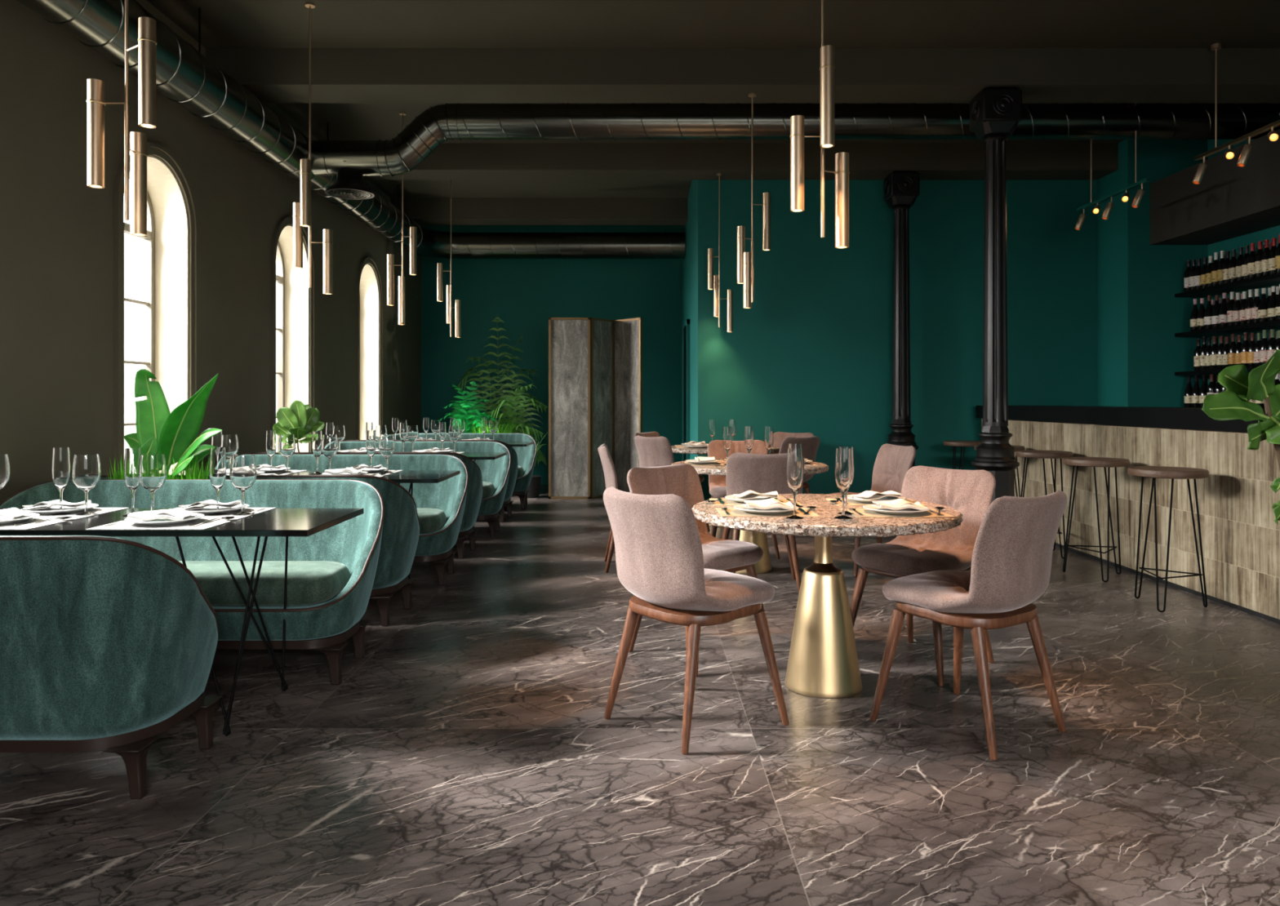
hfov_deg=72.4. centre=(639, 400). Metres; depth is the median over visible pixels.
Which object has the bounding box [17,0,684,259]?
ventilation duct
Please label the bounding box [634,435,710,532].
dining chair
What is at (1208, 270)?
wine bottle
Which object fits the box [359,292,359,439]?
window
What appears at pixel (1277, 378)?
wine bottle
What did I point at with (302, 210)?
pendant lamp
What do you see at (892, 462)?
dining chair
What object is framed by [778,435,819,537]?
dining chair
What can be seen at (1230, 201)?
bulkhead
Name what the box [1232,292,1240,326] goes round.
wine bottle
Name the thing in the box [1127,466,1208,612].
bar stool
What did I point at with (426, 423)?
champagne flute
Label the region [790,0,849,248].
pendant lamp
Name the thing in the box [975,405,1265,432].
countertop
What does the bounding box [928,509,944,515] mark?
knife
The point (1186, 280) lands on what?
wine bottle
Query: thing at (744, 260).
pendant lamp
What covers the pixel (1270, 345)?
wine bottle
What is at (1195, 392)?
wine bottle
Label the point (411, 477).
table
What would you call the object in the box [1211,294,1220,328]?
wine bottle
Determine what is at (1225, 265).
wine bottle
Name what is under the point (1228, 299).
wine bottle
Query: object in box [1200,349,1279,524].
fiddle leaf fig
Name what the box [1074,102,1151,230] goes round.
track light
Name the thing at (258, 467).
folded napkin
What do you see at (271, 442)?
champagne flute
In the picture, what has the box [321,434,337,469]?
wine glass
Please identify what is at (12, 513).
folded napkin
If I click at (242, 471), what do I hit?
wine glass
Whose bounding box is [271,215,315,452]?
trim
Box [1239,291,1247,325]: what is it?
wine bottle
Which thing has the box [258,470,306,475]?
table runner
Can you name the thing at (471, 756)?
floor
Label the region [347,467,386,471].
dinner plate
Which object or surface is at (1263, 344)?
wine bottle
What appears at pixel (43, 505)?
folded napkin
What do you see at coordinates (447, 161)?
ceiling beam
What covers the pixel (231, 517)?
spoon
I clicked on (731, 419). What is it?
champagne flute
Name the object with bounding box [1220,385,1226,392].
wine bottle
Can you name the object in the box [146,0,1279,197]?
ceiling
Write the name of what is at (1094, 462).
bar stool
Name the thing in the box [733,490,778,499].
folded napkin
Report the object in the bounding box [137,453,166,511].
wine glass
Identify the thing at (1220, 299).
wine bottle
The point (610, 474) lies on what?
dining chair
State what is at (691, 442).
folded napkin
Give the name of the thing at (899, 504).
folded napkin
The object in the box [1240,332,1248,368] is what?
wine bottle
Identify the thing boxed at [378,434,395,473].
wine glass
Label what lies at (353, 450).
folded napkin
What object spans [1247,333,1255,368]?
wine bottle
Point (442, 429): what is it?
champagne flute
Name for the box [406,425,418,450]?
wine glass
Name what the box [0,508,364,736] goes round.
table
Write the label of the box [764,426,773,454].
champagne flute
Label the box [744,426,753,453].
champagne flute
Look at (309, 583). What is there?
seat cushion
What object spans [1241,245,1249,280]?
wine bottle
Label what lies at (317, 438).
champagne flute
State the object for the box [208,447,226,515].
champagne flute
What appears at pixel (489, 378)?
potted palm
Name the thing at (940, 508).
spoon
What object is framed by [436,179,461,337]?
pendant lamp
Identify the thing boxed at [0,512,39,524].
dinner plate
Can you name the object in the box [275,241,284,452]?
window
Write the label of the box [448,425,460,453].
wine glass
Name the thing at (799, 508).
knife
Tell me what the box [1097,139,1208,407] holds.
wall
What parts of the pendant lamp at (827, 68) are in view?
lamp shade, arm, rod, lamp shade, arm, lamp shade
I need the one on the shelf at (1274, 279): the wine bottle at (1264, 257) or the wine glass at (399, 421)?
the wine bottle at (1264, 257)
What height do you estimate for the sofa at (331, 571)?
0.816 m
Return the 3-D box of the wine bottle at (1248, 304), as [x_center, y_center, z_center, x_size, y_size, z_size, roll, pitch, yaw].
[5.186,-0.787,7.430,0.075,0.298,0.075,0,0,34]
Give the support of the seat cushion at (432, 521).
on the sofa at (440, 506)
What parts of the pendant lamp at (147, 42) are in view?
lamp shade, arm, rod, arm, lamp shade, lamp shade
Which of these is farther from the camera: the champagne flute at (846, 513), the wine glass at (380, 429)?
the wine glass at (380, 429)
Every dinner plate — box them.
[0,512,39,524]
[22,503,98,514]
[124,513,204,525]
[181,503,249,514]
[226,471,264,475]
[257,466,290,472]
[322,471,368,475]
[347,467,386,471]
[351,449,379,452]
[435,449,453,452]
[683,444,707,448]
[685,459,722,464]
[724,494,784,502]
[733,503,799,514]
[847,493,906,503]
[862,503,930,515]
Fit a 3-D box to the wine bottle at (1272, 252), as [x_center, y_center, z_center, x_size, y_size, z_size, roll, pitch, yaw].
[5.194,-1.171,7.164,0.075,0.311,0.075,0,0,30]
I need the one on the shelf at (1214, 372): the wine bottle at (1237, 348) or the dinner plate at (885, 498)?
the wine bottle at (1237, 348)
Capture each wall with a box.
[0,0,421,503]
[421,225,681,484]
[681,179,1097,500]
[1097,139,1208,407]
[1208,139,1279,385]
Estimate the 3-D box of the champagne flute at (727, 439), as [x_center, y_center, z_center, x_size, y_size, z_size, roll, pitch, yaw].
[0.605,0.318,6.050,0.068,0.265,0.068,0,0,0]
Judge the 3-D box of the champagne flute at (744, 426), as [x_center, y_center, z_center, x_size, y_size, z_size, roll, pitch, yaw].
[0.775,0.318,6.250,0.068,0.265,0.068,0,0,0]
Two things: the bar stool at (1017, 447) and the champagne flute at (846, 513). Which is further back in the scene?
the bar stool at (1017, 447)
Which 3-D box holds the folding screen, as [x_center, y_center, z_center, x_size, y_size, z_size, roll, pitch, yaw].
[-0.539,0.100,10.796,1.138,2.200,0.388,0,0,0]
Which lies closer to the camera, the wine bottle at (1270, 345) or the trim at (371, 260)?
the wine bottle at (1270, 345)
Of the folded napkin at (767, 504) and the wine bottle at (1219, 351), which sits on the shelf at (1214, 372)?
the wine bottle at (1219, 351)
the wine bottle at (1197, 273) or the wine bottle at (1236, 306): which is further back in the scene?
the wine bottle at (1197, 273)
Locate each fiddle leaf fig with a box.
[272,400,324,453]
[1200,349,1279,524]
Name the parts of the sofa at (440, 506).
frame, leg, leg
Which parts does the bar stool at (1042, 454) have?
leg, seat, leg, leg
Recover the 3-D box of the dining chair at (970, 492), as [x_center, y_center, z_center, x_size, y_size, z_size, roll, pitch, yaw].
[1.299,0.762,4.027,0.559,0.881,0.542,0,0,-38]
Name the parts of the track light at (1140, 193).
rod, rail, rod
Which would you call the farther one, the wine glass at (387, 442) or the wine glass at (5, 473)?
the wine glass at (387, 442)
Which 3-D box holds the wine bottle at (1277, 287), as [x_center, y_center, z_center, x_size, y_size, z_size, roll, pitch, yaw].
[5.336,-0.793,7.315,0.075,0.309,0.075,0,0,-23]
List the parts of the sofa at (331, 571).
frame, leg, leg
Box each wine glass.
[0,453,10,489]
[71,453,101,515]
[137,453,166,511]
[221,434,238,469]
[229,453,256,515]
[278,434,295,473]
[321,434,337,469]
[333,425,345,450]
[375,425,386,441]
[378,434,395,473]
[397,420,407,431]
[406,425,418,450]
[431,420,439,439]
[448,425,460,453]
[456,420,465,439]
[488,420,497,439]
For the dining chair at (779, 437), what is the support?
on the floor
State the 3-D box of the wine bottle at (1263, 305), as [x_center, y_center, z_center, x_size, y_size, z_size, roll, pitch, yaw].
[5.185,-0.783,7.270,0.083,0.290,0.083,0,0,-35]
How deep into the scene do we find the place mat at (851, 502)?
3.80 m
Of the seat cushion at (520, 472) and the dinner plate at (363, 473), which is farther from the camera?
the seat cushion at (520, 472)
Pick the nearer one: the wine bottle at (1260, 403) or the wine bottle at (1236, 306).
the wine bottle at (1260, 403)
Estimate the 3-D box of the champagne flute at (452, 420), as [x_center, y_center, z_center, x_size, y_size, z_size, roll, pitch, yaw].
[-2.000,0.323,9.360,0.068,0.265,0.068,0,0,0]
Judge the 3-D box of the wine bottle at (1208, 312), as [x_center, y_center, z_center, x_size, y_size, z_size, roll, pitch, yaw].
[5.188,-0.794,7.970,0.083,0.313,0.083,0,0,-15]
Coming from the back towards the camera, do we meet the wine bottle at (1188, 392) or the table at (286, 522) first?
the wine bottle at (1188, 392)
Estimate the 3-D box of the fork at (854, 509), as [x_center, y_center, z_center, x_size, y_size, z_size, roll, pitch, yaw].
[0.861,0.443,3.484,0.023,0.008,0.198,0,0,0]
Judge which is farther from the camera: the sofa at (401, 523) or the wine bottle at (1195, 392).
the wine bottle at (1195, 392)
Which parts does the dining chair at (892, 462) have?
seat, leg, leg, backrest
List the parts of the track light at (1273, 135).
rod, bulb, rail, bulb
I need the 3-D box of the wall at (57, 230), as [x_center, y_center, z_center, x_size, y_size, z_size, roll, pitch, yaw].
[-3.250,-0.655,4.750,0.300,3.710,15.500,0,0,0]
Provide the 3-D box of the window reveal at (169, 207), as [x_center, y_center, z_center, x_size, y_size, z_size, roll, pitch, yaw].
[-3.239,-0.431,5.620,0.318,2.262,0.784,0,0,0]
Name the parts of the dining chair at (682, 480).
leg, backrest, leg, seat, seat frame, leg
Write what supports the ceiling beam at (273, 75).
attached to the ceiling
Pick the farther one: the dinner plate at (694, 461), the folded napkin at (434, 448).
the folded napkin at (434, 448)
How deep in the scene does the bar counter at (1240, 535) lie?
5.58 m
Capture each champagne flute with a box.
[50,447,71,515]
[123,448,141,516]
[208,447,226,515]
[211,431,222,447]
[265,430,276,473]
[311,430,322,474]
[325,422,333,434]
[365,422,373,437]
[365,430,376,473]
[391,417,398,439]
[399,422,406,452]
[422,417,429,439]
[439,422,446,451]
[449,417,456,425]
[480,417,487,439]
[708,419,715,440]
[723,426,732,465]
[728,419,735,440]
[730,418,736,440]
[744,426,751,453]
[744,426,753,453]
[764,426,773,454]
[786,448,804,519]
[788,443,802,506]
[834,448,852,519]
[837,446,853,515]
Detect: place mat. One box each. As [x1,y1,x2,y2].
[676,447,707,448]
[684,461,724,466]
[709,498,803,506]
[715,507,820,516]
[804,462,817,466]
[826,498,928,506]
[840,508,955,517]
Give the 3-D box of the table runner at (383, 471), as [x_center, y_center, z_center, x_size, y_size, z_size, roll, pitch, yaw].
[-1.735,0.454,5.340,0.410,0.002,0.618,0,0,0]
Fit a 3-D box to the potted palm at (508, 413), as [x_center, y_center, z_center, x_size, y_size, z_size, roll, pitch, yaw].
[-1.572,0.392,11.140,0.835,1.616,0.553,0,0,8]
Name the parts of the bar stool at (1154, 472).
leg, leg, seat, leg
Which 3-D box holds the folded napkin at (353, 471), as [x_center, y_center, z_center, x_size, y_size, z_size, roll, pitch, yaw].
[-1.758,0.422,5.195,0.206,0.034,0.128,0,0,-7]
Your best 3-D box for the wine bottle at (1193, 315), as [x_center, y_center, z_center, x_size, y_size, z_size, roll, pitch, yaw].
[5.187,-0.790,8.170,0.083,0.304,0.083,0,0,13]
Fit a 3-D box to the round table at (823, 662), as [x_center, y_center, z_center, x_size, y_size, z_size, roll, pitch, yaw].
[0.771,0.825,3.675,1.100,0.750,1.103,0,0,16]
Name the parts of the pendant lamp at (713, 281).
lamp shade, lamp shade, rod, lamp shade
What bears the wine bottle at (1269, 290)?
on the shelf at (1273, 325)
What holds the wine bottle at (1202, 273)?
on the shelf at (1274, 279)
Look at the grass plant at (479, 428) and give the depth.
10.88 m
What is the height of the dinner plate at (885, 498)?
0.020 m
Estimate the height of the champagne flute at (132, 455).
0.265 m
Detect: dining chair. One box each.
[597,444,630,573]
[603,486,789,754]
[626,463,764,676]
[634,431,660,437]
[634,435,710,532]
[707,440,780,559]
[721,452,804,594]
[769,431,814,493]
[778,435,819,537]
[830,443,915,577]
[849,465,995,686]
[870,489,1066,759]
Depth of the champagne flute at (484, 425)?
9.35 m
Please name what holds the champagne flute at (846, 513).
on the round table at (823, 662)
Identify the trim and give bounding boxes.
[114,142,198,475]
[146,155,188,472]
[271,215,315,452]
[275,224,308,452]
[355,256,383,439]
[359,263,378,439]
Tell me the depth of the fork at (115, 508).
3.52 m
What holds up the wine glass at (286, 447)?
on the table runner at (296, 471)
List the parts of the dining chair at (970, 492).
leg, leg, seat, seat frame, leg, backrest, leg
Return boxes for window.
[123,170,155,462]
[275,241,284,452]
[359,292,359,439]
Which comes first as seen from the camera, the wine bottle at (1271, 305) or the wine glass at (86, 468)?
the wine glass at (86, 468)
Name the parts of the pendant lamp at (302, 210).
lamp shade, lamp shade, rod, lamp shade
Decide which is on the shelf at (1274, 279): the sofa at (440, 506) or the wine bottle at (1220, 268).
the wine bottle at (1220, 268)
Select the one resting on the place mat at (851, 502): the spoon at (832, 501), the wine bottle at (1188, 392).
the spoon at (832, 501)
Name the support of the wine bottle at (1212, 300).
on the shelf at (1273, 325)
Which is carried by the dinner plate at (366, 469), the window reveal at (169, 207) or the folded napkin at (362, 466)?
the folded napkin at (362, 466)
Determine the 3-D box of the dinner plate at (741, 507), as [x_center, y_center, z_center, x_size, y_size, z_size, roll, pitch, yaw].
[0.504,0.438,3.500,0.260,0.020,0.260,0,0,0]
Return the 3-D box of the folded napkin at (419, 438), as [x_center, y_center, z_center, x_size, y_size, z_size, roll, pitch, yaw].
[-2.352,0.422,9.445,0.206,0.034,0.128,0,0,-7]
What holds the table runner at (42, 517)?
on the table at (286, 522)
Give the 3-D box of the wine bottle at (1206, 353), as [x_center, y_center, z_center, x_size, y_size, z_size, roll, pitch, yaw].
[5.188,-0.416,7.972,0.075,0.295,0.075,0,0,14]
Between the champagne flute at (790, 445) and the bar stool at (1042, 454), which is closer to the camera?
the champagne flute at (790, 445)
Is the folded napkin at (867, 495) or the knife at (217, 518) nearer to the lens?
the knife at (217, 518)
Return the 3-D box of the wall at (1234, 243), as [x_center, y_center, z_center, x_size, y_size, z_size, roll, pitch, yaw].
[5.540,-0.655,2.690,0.200,3.710,11.380,0,0,0]
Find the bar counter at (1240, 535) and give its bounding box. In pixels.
[975,405,1279,624]
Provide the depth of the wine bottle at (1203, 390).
8.03 m
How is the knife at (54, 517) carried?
on the table runner at (42, 517)
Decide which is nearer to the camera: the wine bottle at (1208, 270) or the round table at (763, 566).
the round table at (763, 566)
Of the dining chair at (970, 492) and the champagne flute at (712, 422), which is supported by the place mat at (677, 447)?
the champagne flute at (712, 422)
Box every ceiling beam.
[205,48,1279,102]
[363,143,1118,179]
[390,197,688,225]
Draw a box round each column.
[884,170,919,466]
[969,86,1022,502]
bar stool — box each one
[943,440,982,470]
[974,444,1024,497]
[1015,449,1072,558]
[1062,457,1129,582]
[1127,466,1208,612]
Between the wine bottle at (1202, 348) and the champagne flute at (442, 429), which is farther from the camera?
the wine bottle at (1202, 348)
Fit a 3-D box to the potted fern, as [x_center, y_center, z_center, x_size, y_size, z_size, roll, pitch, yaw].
[-2.144,0.473,10.950,0.616,1.454,0.575,0,0,40]
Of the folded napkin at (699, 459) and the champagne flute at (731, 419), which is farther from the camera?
the champagne flute at (731, 419)
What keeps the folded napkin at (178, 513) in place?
on the dinner plate at (159, 522)
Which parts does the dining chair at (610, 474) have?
backrest, leg, leg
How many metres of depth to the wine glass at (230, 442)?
5.38 m
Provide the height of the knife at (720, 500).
0.003 m
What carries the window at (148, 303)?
in the wall at (57, 230)
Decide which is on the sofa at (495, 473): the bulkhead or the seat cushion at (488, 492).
the seat cushion at (488, 492)
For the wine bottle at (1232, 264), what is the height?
0.297 m
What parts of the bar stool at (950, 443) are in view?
leg, leg, seat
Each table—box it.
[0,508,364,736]
[168,470,460,586]
[455,452,506,547]
[503,441,533,510]
[671,444,780,527]
[671,458,828,573]
[692,493,963,698]
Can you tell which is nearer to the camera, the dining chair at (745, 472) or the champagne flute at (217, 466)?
the champagne flute at (217, 466)
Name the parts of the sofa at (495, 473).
frame, leg, leg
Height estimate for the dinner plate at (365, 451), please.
0.020 m
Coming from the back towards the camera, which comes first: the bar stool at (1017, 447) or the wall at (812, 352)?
the wall at (812, 352)
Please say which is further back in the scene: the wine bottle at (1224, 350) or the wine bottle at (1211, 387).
the wine bottle at (1211, 387)
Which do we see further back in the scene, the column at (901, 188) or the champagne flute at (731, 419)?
the column at (901, 188)
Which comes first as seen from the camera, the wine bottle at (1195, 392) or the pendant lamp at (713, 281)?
the wine bottle at (1195, 392)
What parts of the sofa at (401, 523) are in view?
leg, frame, leg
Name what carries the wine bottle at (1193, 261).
on the shelf at (1274, 279)
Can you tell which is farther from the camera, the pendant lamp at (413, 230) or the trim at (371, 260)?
the trim at (371, 260)
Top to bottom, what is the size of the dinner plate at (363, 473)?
0.020 m
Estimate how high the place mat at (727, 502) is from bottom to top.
0.002 m
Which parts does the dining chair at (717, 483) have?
leg, seat, backrest, leg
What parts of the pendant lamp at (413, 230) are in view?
lamp shade, lamp shade, rod, lamp shade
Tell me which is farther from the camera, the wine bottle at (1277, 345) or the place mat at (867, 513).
the wine bottle at (1277, 345)
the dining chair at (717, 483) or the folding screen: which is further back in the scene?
the folding screen
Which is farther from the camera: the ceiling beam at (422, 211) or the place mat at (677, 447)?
the ceiling beam at (422, 211)
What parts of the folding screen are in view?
panel frame, panel, panel frame, panel, panel, panel frame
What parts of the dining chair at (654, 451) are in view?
backrest, seat, leg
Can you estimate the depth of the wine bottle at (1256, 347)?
7.33 m
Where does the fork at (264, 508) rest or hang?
on the table runner at (125, 525)
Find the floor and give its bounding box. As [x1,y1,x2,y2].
[0,484,1279,905]
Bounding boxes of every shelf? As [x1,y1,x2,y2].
[1174,273,1279,297]
[1174,320,1279,337]
[1174,368,1254,375]
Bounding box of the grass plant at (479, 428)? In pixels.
[466,421,515,433]
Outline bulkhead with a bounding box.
[1150,128,1279,244]
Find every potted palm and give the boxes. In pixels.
[454,316,543,434]
[490,368,547,467]
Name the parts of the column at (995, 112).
ring moulding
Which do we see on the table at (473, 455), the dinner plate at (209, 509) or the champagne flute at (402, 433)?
the champagne flute at (402, 433)
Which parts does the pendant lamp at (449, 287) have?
lamp shade, lamp shade, rod, lamp shade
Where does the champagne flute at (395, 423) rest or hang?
on the table at (510, 443)
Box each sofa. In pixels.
[0,479,384,684]
[0,535,222,799]
[100,475,419,626]
[226,453,468,586]
[248,452,483,559]
[321,440,511,537]
[342,440,518,522]
[394,433,536,509]
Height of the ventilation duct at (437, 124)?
0.649 m
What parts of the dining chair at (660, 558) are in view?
leg, backrest, leg, leg, seat frame, seat, leg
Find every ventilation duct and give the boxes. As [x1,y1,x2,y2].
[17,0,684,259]
[311,102,1279,177]
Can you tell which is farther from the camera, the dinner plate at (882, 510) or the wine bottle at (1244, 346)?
the wine bottle at (1244, 346)
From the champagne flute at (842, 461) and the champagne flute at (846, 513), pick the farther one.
the champagne flute at (846, 513)
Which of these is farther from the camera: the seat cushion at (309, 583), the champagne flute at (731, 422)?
the champagne flute at (731, 422)
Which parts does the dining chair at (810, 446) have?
backrest, seat frame, leg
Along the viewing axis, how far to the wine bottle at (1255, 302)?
7.33 m
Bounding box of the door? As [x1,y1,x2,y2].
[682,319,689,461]
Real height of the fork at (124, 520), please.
0.008 m
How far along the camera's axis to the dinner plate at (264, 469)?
5.50 m
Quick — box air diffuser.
[324,160,374,199]
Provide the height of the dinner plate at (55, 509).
0.020 m
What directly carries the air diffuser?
attached to the ventilation duct at (437, 124)
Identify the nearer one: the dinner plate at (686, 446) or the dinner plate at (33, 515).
the dinner plate at (33, 515)
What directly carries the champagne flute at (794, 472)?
on the round table at (823, 662)
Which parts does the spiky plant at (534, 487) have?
pot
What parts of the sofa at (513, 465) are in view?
leg, frame, leg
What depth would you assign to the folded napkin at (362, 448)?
7.47 m
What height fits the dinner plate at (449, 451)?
0.020 m
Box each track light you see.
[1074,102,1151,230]
[1192,43,1279,184]
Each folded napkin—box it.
[0,507,34,520]
[22,499,91,510]
[127,507,198,520]
[178,499,241,510]
[226,469,260,474]
[256,464,285,470]
[324,466,364,474]
[337,448,364,452]
[346,464,382,469]
[356,447,377,451]
[412,448,439,452]
[417,437,431,439]
[426,447,449,451]
[475,437,488,439]
[684,440,705,444]
[687,442,707,446]
[694,456,715,462]
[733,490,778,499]
[743,497,793,510]
[850,490,902,500]
[871,498,928,510]
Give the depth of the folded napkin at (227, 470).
5.18 m
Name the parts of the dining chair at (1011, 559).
leg, seat, leg, seat frame, leg, backrest, leg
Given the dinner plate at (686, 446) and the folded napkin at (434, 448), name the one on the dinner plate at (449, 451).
the folded napkin at (434, 448)
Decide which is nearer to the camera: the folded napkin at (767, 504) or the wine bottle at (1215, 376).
the folded napkin at (767, 504)
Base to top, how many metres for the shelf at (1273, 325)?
0.032 m
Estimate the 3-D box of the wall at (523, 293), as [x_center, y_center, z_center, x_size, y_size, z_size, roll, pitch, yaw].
[-1.300,-0.655,12.500,4.200,3.710,0.200,0,0,0]
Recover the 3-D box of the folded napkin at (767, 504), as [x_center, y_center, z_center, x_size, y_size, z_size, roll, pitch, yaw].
[0.516,0.417,3.505,0.206,0.034,0.128,0,0,-6]
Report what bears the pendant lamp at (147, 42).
hanging from the ceiling
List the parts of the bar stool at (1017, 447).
seat, leg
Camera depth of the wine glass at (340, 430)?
7.35 m
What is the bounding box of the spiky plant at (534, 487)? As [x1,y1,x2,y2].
[520,425,546,497]
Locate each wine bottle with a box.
[1183,260,1191,292]
[1184,376,1192,407]
[1189,259,1195,291]
[1190,298,1198,331]
[1191,375,1199,407]
[1193,338,1200,371]
[1194,258,1201,289]
[1196,297,1205,330]
[1199,375,1207,407]
[1200,257,1207,288]
[1200,337,1206,370]
[1204,295,1213,329]
[1204,337,1211,370]
[1205,256,1213,288]
[1207,374,1215,395]
[1209,336,1217,370]
[1211,252,1218,286]
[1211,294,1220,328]
[1211,299,1214,308]
[1213,375,1216,385]
[1213,375,1221,394]
[1216,336,1224,369]
[1217,250,1225,285]
[1218,293,1227,328]
[1218,297,1222,306]
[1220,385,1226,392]
[1222,251,1230,284]
[1222,336,1229,369]
[1226,291,1235,326]
[1226,297,1230,303]
[1227,333,1236,366]
[1228,249,1236,283]
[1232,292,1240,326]
[1234,334,1242,364]
[1235,247,1244,281]
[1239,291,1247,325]
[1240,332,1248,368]
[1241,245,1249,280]
[1244,289,1253,324]
[1247,243,1255,279]
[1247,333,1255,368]
[1251,288,1260,324]
[1253,333,1261,368]
[1254,240,1262,278]
[1255,400,1262,408]
[1257,288,1268,323]
[1258,329,1268,365]
[1261,239,1270,276]
[1266,288,1271,302]
[1266,329,1275,361]
[1267,286,1277,321]
[1268,237,1276,275]
[1274,329,1279,352]
[1275,234,1279,274]
[1275,284,1279,320]
[1275,286,1279,297]
[1275,373,1279,385]
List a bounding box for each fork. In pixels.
[86,507,116,514]
[103,520,124,526]
[244,507,266,514]
[720,507,729,515]
[847,508,863,515]
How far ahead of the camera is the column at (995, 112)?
6.33 m
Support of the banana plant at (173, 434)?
on the floor
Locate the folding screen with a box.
[548,317,642,498]
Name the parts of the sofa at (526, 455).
frame, leg, leg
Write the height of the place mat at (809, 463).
0.002 m
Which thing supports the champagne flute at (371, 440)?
on the table runner at (383, 471)
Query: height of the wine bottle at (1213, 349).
0.305 m
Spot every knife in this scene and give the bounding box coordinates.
[14,517,55,526]
[188,517,220,526]
[717,497,724,504]
[797,507,809,515]
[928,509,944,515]
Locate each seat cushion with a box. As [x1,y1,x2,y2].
[178,560,350,605]
[416,507,446,533]
[481,481,494,498]
[516,466,523,478]
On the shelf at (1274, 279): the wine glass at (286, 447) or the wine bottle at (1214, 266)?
the wine bottle at (1214, 266)
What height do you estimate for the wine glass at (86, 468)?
0.237 m
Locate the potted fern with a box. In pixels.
[439,381,496,433]
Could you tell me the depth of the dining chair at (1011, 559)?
3.03 m
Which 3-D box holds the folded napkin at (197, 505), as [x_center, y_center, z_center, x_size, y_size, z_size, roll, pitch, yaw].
[-1.732,0.422,3.535,0.206,0.034,0.128,0,0,-7]
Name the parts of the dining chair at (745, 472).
leg, leg, backrest, leg, leg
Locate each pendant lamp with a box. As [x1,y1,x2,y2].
[86,0,156,235]
[293,2,333,294]
[386,111,417,324]
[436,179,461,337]
[707,173,733,332]
[736,93,771,308]
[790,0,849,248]
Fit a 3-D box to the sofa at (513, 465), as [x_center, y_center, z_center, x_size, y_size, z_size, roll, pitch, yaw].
[-2.130,0.792,8.743,1.824,0.816,0.659,0,0,0]
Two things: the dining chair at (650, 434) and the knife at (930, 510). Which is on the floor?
the dining chair at (650, 434)
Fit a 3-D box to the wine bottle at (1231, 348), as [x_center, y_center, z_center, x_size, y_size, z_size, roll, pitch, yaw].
[5.192,-0.422,7.656,0.075,0.309,0.075,0,0,-43]
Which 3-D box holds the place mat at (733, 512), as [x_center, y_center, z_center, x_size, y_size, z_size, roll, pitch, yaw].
[0.504,0.449,3.500,0.380,0.002,0.260,0,0,0]
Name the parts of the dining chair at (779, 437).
backrest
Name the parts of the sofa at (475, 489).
leg, frame, leg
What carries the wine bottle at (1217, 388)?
on the countertop
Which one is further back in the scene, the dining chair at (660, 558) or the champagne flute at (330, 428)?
the champagne flute at (330, 428)
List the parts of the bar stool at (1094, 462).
leg, seat, leg, leg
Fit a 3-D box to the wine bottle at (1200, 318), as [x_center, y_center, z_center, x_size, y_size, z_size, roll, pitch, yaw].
[5.187,-0.788,8.070,0.083,0.300,0.083,0,0,-1]
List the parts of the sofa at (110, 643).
frame, leg, leg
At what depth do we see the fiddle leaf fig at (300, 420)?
6.30 m
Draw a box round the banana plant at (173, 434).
[105,368,222,479]
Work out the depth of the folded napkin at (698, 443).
8.16 m
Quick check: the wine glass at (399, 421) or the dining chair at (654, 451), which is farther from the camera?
the wine glass at (399, 421)
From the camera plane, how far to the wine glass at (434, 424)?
9.33 m
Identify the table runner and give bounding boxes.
[0,507,128,529]
[85,507,275,529]
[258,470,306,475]
[362,470,402,476]
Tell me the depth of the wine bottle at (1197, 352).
8.11 m
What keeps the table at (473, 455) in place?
on the floor
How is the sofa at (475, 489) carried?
on the floor
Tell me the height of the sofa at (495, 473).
0.816 m
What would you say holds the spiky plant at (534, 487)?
on the floor
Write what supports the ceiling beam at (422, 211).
attached to the ceiling
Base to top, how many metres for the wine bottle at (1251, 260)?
0.310 m
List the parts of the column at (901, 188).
ring moulding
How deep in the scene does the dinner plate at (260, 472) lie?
5.22 m
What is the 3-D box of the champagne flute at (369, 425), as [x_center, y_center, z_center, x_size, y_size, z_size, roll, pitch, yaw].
[-2.290,0.320,7.400,0.068,0.265,0.068,0,0,0]
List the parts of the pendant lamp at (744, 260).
lamp shade, lamp shade, rod, lamp shade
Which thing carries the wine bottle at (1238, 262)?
on the shelf at (1274, 279)
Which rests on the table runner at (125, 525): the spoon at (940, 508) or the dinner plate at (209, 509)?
the dinner plate at (209, 509)
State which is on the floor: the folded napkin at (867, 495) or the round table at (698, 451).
the round table at (698, 451)
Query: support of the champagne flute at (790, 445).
on the round table at (823, 662)
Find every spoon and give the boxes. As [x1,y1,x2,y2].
[13,515,72,524]
[186,515,235,524]
[706,498,721,502]
[803,506,816,514]
[829,498,839,502]
[934,506,944,515]
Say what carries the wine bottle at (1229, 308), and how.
on the shelf at (1273, 325)
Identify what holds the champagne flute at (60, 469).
on the table runner at (42, 517)
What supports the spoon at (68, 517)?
on the table runner at (42, 517)
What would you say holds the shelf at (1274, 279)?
attached to the wall at (1234, 243)
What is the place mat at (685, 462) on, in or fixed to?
on the round table at (763, 566)
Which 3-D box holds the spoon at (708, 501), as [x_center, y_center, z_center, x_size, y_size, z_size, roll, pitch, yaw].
[0.332,0.442,3.850,0.038,0.010,0.200,0,0,20]
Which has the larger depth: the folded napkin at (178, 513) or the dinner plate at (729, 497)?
the dinner plate at (729, 497)
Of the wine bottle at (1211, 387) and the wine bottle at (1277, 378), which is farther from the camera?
the wine bottle at (1211, 387)
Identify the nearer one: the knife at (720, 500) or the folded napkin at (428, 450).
the knife at (720, 500)

